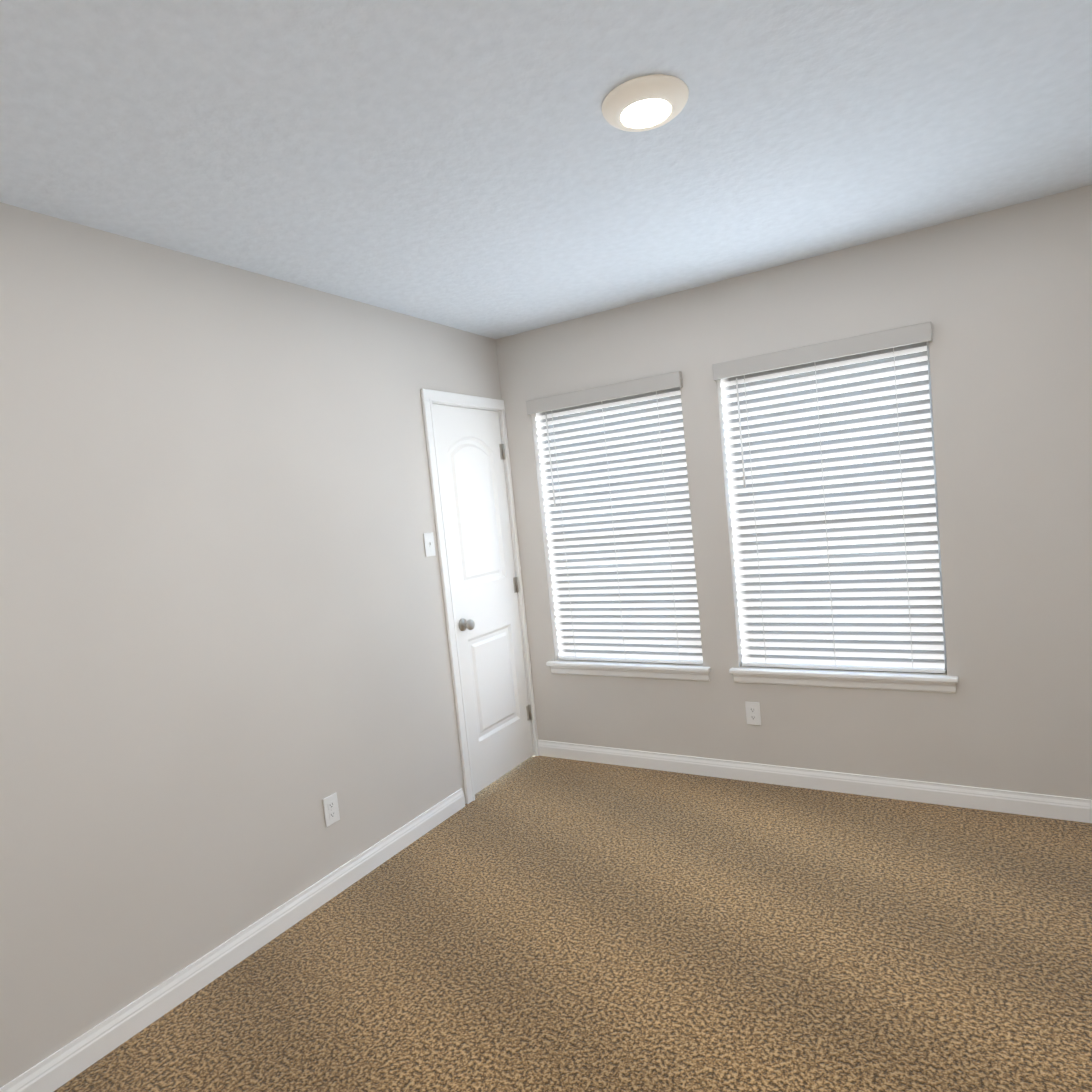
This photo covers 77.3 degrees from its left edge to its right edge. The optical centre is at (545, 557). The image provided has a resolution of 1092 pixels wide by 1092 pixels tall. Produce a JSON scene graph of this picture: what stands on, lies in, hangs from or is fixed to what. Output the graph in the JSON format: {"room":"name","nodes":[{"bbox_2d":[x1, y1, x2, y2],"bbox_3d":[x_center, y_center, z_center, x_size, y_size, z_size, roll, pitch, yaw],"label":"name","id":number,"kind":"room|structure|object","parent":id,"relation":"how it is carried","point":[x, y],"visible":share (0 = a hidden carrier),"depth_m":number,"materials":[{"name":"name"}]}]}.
{"room":"empty bedroom","nodes":[
{"label":"empty bedroom","id":0,"kind":"room"},
{"bbox_2d":[0,202,501,1087],"bbox_3d":[-1.363,0.220,2.133,0.140,2.440,4.720,-3,5,31],"label":"wall","id":1,"kind":"structure","parent":0,"point":[224,660],"depth_m":2.29,"materials":[{"name":"beige paint"}]},
{"bbox_2d":[0,788,464,1091],"bbox_3d":[-1.053,1.353,2.393,0.015,0.092,2.485,-3,5,31],"label":"baseboard","id":2,"kind":"structure","parent":1,"relation":"attached to","point":[53,1072],"depth_m":2.28,"materials":[{"name":"white wood"}]},
{"bbox_2d":[323,793,339,826],"bbox_3d":[-0.862,1.015,2.744,0.007,0.115,0.070,-3,5,31],"label":"electrical outlet","id":3,"kind":"object","parent":1,"relation":"attached to","point":[331,809],"visible":1,"depth_m":2.74,"materials":[{"name":"white plastic"}]},
{"bbox_2d":[423,532,435,556],"bbox_3d":[-0.564,-0.062,3.324,0.015,0.115,0.070,-3,5,31],"label":"light switch","id":4,"kind":"object","parent":1,"relation":"attached to","point":[429,544],"visible":1,"depth_m":3.32,"materials":[{"name":"white plastic"}]},
{"bbox_2d":[421,388,538,803],"bbox_3d":[-0.383,0.181,3.731,0.160,2.093,0.701,-3,5,31],"label":"door frame","id":5,"kind":"structure","parent":1,"relation":"attached to","point":[429,397],"depth_m":3.46,"materials":[{"name":"white wood"}]},
{"bbox_2d":[432,404,533,793],"bbox_3d":[-0.308,0.202,3.711,0.104,2.016,0.608,-3,5,31],"label":"door","id":6,"kind":"structure","parent":1,"relation":"in","point":[471,458],"depth_m":3.70,"materials":[{"name":"white paint"}]},
{"bbox_2d":[0,0,1091,338],"bbox_3d":[-0.091,-1.116,1.193,3.410,0.100,4.720,-3,5,31],"label":"ceiling","id":7,"kind":"structure","parent":0,"point":[480,168],"depth_m":1.81,"materials":[{"name":"white paint"}]},
{"bbox_2d":[602,74,688,131],"bbox_3d":[0.248,-1.120,1.705,0.216,0.033,0.216,-3,5,31],"label":"ceiling light","id":8,"kind":"object","parent":7,"relation":"attached to","point":[645,103],"visible":1,"depth_m":1.66,"materials":[{"name":"beige plastic"}]},
{"bbox_2d":[54,756,1091,1091],"bbox_3d":[0.158,1.405,1.378,3.410,0.100,4.720,-3,5,31],"label":"floor","id":9,"kind":"structure","parent":0,"point":[544,924],"depth_m":2.17,"materials":[{"name":"carpet"}]},
{"bbox_2d":[495,185,1091,799],"bbox_3d":[1.203,-0.114,3.237,3.130,2.440,0.140,-3,5,31],"label":"wall","id":10,"kind":"structure","parent":0,"point":[999,301],"depth_m":2.88,"materials":[{"name":"beige paint"}]},
{"bbox_2d":[526,371,702,664],"bbox_3d":[0.368,-0.163,3.670,0.897,1.480,0.104,-3,5,31],"label":"window blind","id":11,"kind":"object","parent":10,"relation":"attached to","point":[614,476],"visible":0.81,"depth_m":3.66,"materials":[{"name":"white plastic"}]},
{"bbox_2d":[546,661,710,680],"bbox_3d":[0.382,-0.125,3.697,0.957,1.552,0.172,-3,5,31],"label":"window sill","id":12,"kind":"structure","parent":10,"relation":"in","point":[699,673],"depth_m":3.67,"materials":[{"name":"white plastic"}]},
{"bbox_2d":[745,702,760,724],"bbox_3d":[1.024,0.772,3.375,0.070,0.115,0.007,-3,5,31],"label":"outlet","id":13,"kind":"object","parent":10,"relation":"attached to","point":[753,716],"visible":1,"depth_m":3.37,"materials":[{"name":"white plastic"}]},
{"bbox_2d":[538,740,1091,822],"bbox_3d":[1.279,1.060,3.256,3.130,0.092,0.015,-3,5,31],"label":"baseboard","id":14,"kind":"structure","parent":10,"relation":"attached to","point":[1043,805],"depth_m":3.19,"materials":[{"name":"white wood"}]},
{"bbox_2d":[729,341,957,692],"bbox_3d":[1.294,-0.174,3.144,0.972,1.552,0.172,-3,5,31],"label":"window","id":15,"kind":"structure","parent":10,"relation":"in","point":[914,682],"depth_m":3.07,"materials":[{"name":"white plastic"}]},
{"bbox_2d":[712,322,944,672],"bbox_3d":[1.280,-0.213,3.117,0.912,1.480,0.104,-3,5,31],"label":"window blind","id":16,"kind":"object","parent":15,"relation":"attached to","point":[830,464],"visible":0.96,"depth_m":3.11,"materials":[{"name":"white plastic"}]}
]}

